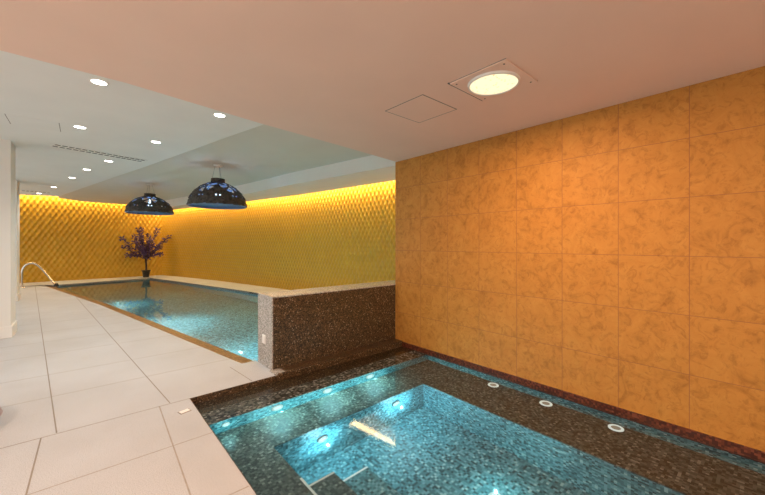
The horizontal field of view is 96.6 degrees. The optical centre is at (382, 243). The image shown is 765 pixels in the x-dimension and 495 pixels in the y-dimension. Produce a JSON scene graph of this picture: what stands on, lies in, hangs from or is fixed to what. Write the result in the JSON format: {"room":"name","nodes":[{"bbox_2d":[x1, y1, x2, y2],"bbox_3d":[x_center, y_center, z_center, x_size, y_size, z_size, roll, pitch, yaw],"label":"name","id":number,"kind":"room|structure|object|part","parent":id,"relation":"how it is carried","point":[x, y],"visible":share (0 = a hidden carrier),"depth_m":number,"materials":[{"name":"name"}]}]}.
{"room":"indoor swimming pool","nodes":[
{"label":"indoor swimming pool","id":0,"kind":"room"},
{"bbox_2d":[20,195,162,282],"bbox_3d":[-12.014,-0.325,13.266,0.168,3.450,5.940,0,0,44],"label":"wall","id":1,"kind":"structure","parent":0,"point":[69,239],"depth_m":13.36,"materials":[{"name":"tile"}]},
{"bbox_2d":[0,50,262,195],"bbox_3d":[-6.877,-1.585,6.669,5.220,0.070,13.100,0,0,-41],"label":"ceiling","id":2,"kind":"structure","parent":0,"point":[120,118],"depth_m":4.46,"materials":[{"name":"white paint"}]},
{"bbox_2d":[5,114,60,131],"bbox_3d":[-4.467,-1.549,4.381,0.476,0.002,0.450,0,0,-41],"label":"ceiling hatch","id":3,"kind":"object","parent":2,"relation":"attached to","point":[17,120],"visible":1,"depth_m":4.38,"materials":[{"name":"white paint"}]},
{"bbox_2d":[72,125,87,128],"bbox_3d":[-4.008,-1.547,4.518,0.160,0.006,0.160,0,0,-41],"label":"recessed light","id":4,"kind":"object","parent":2,"relation":"in","point":[75,126],"visible":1,"depth_m":4.52,"materials":[{"name":"white"}]},
{"bbox_2d":[50,143,146,161],"bbox_3d":[-4.803,-1.547,5.844,0.230,0.006,1.281,0,0,34],"label":"ceiling vent","id":5,"kind":"object","parent":2,"relation":"in","point":[53,144],"visible":1,"depth_m":5.76,"materials":[{"name":"grey metal"}]},
{"bbox_2d":[88,78,109,85],"bbox_3d":[-2.712,-1.547,3.262,0.160,0.006,0.160,0,0,-41],"label":"recessed light","id":6,"kind":"object","parent":2,"relation":"in","point":[96,81],"visible":1,"depth_m":3.25,"materials":[{"name":"white"}]},
{"bbox_2d":[212,113,226,117],"bbox_3d":[-1.958,-1.547,4.099,0.160,0.006,0.160,0,0,-41],"label":"recessed light","id":7,"kind":"object","parent":2,"relation":"in","point":[221,115],"visible":1,"depth_m":4.10,"materials":[{"name":"white"}]},
{"bbox_2d":[0,275,285,494],"bbox_3d":[-4.166,1.468,6.392,8.600,0.145,21.500,0,0,-41],"label":"floor","id":8,"kind":"structure","parent":0,"point":[208,469],"depth_m":3.05,"materials":[{"name":"tile"}]},
{"bbox_2d":[0,139,16,338],"bbox_3d":[-5.949,-0.075,5.087,0.636,2.950,0.536,0,0,-41],"label":"column","id":9,"kind":"structure","parent":8,"relation":"on","point":[8,322],"depth_m":5.08,"materials":[{"name":"white paint"}]},
{"bbox_3d":[-5.949,1.315,5.087,0.636,0.170,0.536,0,0,-41],"label":"baseboard","id":10,"kind":"part","parent":9,"relation":"part of","materials":[{"name":"white paint"}]},
{"bbox_2d":[16,180,20,301],"bbox_3d":[-9.283,-0.075,8.280,0.636,2.950,0.536,0,0,-41],"label":"column","id":11,"kind":"structure","parent":8,"relation":"on","point":[18,293],"depth_m":8.39,"materials":[{"name":"white paint"}]},
{"bbox_3d":[-9.283,1.315,8.280,0.636,0.170,0.536,0,0,-41],"label":"baseboard","id":12,"kind":"part","parent":11,"relation":"part of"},
{"bbox_2d":[20,262,58,287],"bbox_3d":[-11.287,1.125,11.216,0.946,1.054,0.150,0,0,-38],"label":"handrail","id":13,"kind":"object","parent":8,"relation":"on","point":[36,264],"visible":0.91,"depth_m":11.17,"materials":[{"name":"metal"}]},
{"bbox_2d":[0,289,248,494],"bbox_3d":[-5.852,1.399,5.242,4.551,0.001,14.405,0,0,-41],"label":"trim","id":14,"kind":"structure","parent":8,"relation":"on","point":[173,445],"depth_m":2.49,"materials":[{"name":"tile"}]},
{"bbox_2d":[0,287,276,494],"bbox_3d":[-4.978,1.399,4.417,4.770,0.001,19.411,0,0,-41],"label":"trim","id":15,"kind":"structure","parent":8,"relation":"on","point":[27,489],"depth_m":3.05,"materials":[{"name":"grey tile"}]},
{"bbox_2d":[118,227,171,277],"bbox_3d":[-9.924,0.320,14.324,1.911,2.161,0.642,0,0,-41],"label":"potted plant","id":16,"kind":"object","parent":8,"relation":"on","point":[145,251],"visible":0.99,"depth_m":14.27,"materials":[{"name":"purple plant"}]},
{"bbox_3d":[-9.931,0.271,14.323,1.645,1.743,0.417,0,0,-41],"label":"stem","id":17,"kind":"part","parent":16,"relation":"part of","materials":[{"name":"purple plant"}]},
{"bbox_3d":[-9.942,1.250,14.337,0.330,0.300,0.330,0,0,-41],"label":"pot","id":18,"kind":"part","parent":16,"relation":"part of","materials":[{"name":"black ceramic"}]},
{"bbox_2d":[47,278,257,363],"bbox_3d":[-5.385,2.049,9.001,13.115,1.302,3.399,0,0,38],"label":"swimming pool","id":19,"kind":"object","parent":8,"relation":"in","point":[230,355],"visible":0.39,"depth_m":5.76,"materials":[{"name":"tile"}]},
{"bbox_2d":[57,279,257,360],"bbox_3d":[-5.617,1.455,9.006,4.920,0.001,12.780,0,0,-41],"label":"pool water","id":20,"kind":"object","parent":19,"relation":"in","point":[227,320],"visible":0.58,"depth_m":7.81,"materials":[{"name":"teal liquid"}]},
{"bbox_2d":[258,280,401,380],"bbox_3d":[0.090,1.143,5.074,3.755,1.115,0.546,0,0,-41],"label":"wall","id":21,"kind":"structure","parent":8,"relation":"on","point":[307,330],"depth_m":4.19,"materials":[{"name":"brown tile"}]},
{"bbox_2d":[262,334,265,343],"bbox_3d":[-1.359,1.090,3.907,0.012,0.100,0.090,0,0,-41],"label":"wall socket","id":22,"kind":"object","parent":21,"relation":"attached to","point":[263,335],"visible":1,"depth_m":3.90,"materials":[{"name":"white plastic"}]},
{"bbox_2d":[190,342,764,494],"bbox_3d":[0.931,1.900,2.105,2.920,1.000,5.328,0,0,-41],"label":"hot tub","id":23,"kind":"object","parent":8,"relation":"in","point":[728,445],"visible":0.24,"depth_m":3.09,"materials":[{"name":"tile"}]},
{"bbox_2d":[194,346,764,494],"bbox_3d":[0.942,1.462,2.083,2.708,0.001,5.080,0,0,-41],"label":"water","id":24,"kind":"object","parent":23,"relation":"in","point":[401,420],"visible":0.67,"depth_m":2.51,"materials":[{"name":"teal liquid"}]},
{"bbox_3d":[1.913,1.450,3.038,0.012,0.100,5.228,0,0,-41],"label":"wall skirting","id":25,"kind":"part","parent":23,"relation":"part of","materials":[{"name":"red tile"}]},
{"bbox_2d":[59,124,370,204],"bbox_3d":[-5.397,-1.660,8.703,14.720,0.080,3.135,0,0,41],"label":"ceiling","id":26,"kind":"structure","parent":0,"point":[262,152],"depth_m":6.95,"materials":[{"name":"beige paint"}]},
{"bbox_2d":[124,183,173,214],"bbox_3d":[-6.279,-1.222,9.208,1.128,0.797,1.108,0,0,-25],"label":"pendant lamp","id":27,"kind":"object","parent":26,"relation":"hanging from","point":[136,206],"visible":1,"depth_m":8.93,"materials":[{"name":"metal"}]},
{"bbox_3d":[-6.279,-1.062,9.208,1.127,0.466,1.112,0,0,2],"label":"lamp shade","id":28,"kind":"part","parent":27,"relation":"part of","materials":[{"name":"black metal"}]},
{"bbox_2d":[136,212,167,213],"bbox_3d":[-6.279,-0.877,9.208,1.010,0.025,1.010,0,0,2],"label":"diffuser","id":29,"kind":"object","parent":27,"relation":"attached to","point":[136,212],"depth_m":9.58,"materials":[{"name":"grey glass"}]},
{"bbox_2d":[186,164,246,208],"bbox_3d":[-3.374,-1.191,6.993,1.108,0.858,1.128,0,0,38],"label":"pendant lamp","id":30,"kind":"object","parent":26,"relation":"hanging from","point":[216,197],"visible":1,"depth_m":6.68,"materials":[{"name":"metal"}]},
{"bbox_3d":[-3.374,-1.019,6.993,1.127,0.502,1.112,0,0,-26],"label":"lamp shade","id":31,"kind":"part","parent":30,"relation":"part of","materials":[{"name":"black metal"}]},
{"bbox_2d":[193,204,242,206],"bbox_3d":[-3.374,-0.821,6.993,1.010,0.027,1.010,0,0,-26],"label":"diffuser","id":32,"kind":"object","parent":30,"relation":"attached to","point":[194,205],"depth_m":7.25,"materials":[{"name":"grey glass"}]},
{"bbox_2d":[161,155,394,209],"bbox_3d":[-4.218,-1.545,10.213,13.031,0.390,1.098,0,0,39],"label":"ceiling","id":33,"kind":"structure","parent":0,"point":[371,169],"depth_m":7.49,"materials":[{"name":"white paint"}]},
{"bbox_2d":[162,180,394,289],"bbox_3d":[-3.888,-0.325,10.974,14.965,3.450,0.696,0,0,38],"label":"wall","id":34,"kind":"structure","parent":0,"point":[343,236],"depth_m":10.32,"materials":[{"name":"yellow tile"}]},
{"bbox_2d":[0,0,764,161],"bbox_3d":[0.008,-1.250,0.180,6.970,0.100,6.980,0,0,-41],"label":"ceiling","id":35,"kind":"structure","parent":0,"point":[331,71],"depth_m":2.12,"materials":[{"name":"paint"}]},
{"bbox_2d":[386,94,456,122],"bbox_3d":[0.342,-1.199,3.054,0.456,0.002,0.456,0,0,-41],"label":"ceiling hatch","id":36,"kind":"object","parent":35,"relation":"attached to","point":[421,108],"visible":1,"depth_m":3.04,"materials":[{"name":"paint"}]},
{"bbox_2d":[448,58,537,100],"bbox_3d":[0.812,-1.184,2.522,0.464,0.032,0.464,0,0,-41],"label":"recessed light","id":37,"kind":"object","parent":35,"relation":"in","point":[501,77],"visible":1,"depth_m":2.47,"materials":[{"name":"paint"}]},
{"bbox_3d":[0.819,-1.173,2.519,0.340,0.010,0.340,0,0,-41],"label":"glass","id":38,"kind":"part","parent":37,"relation":"part of","materials":[{"name":"glass"}]},
{"bbox_2d":[395,66,764,451],"bbox_3d":[2.507,0.100,2.495,0.160,2.600,6.829,0,0,-41],"label":"wall","id":39,"kind":"structure","parent":0,"point":[614,255],"depth_m":2.96,"materials":[{"name":"stone"}]}
]}

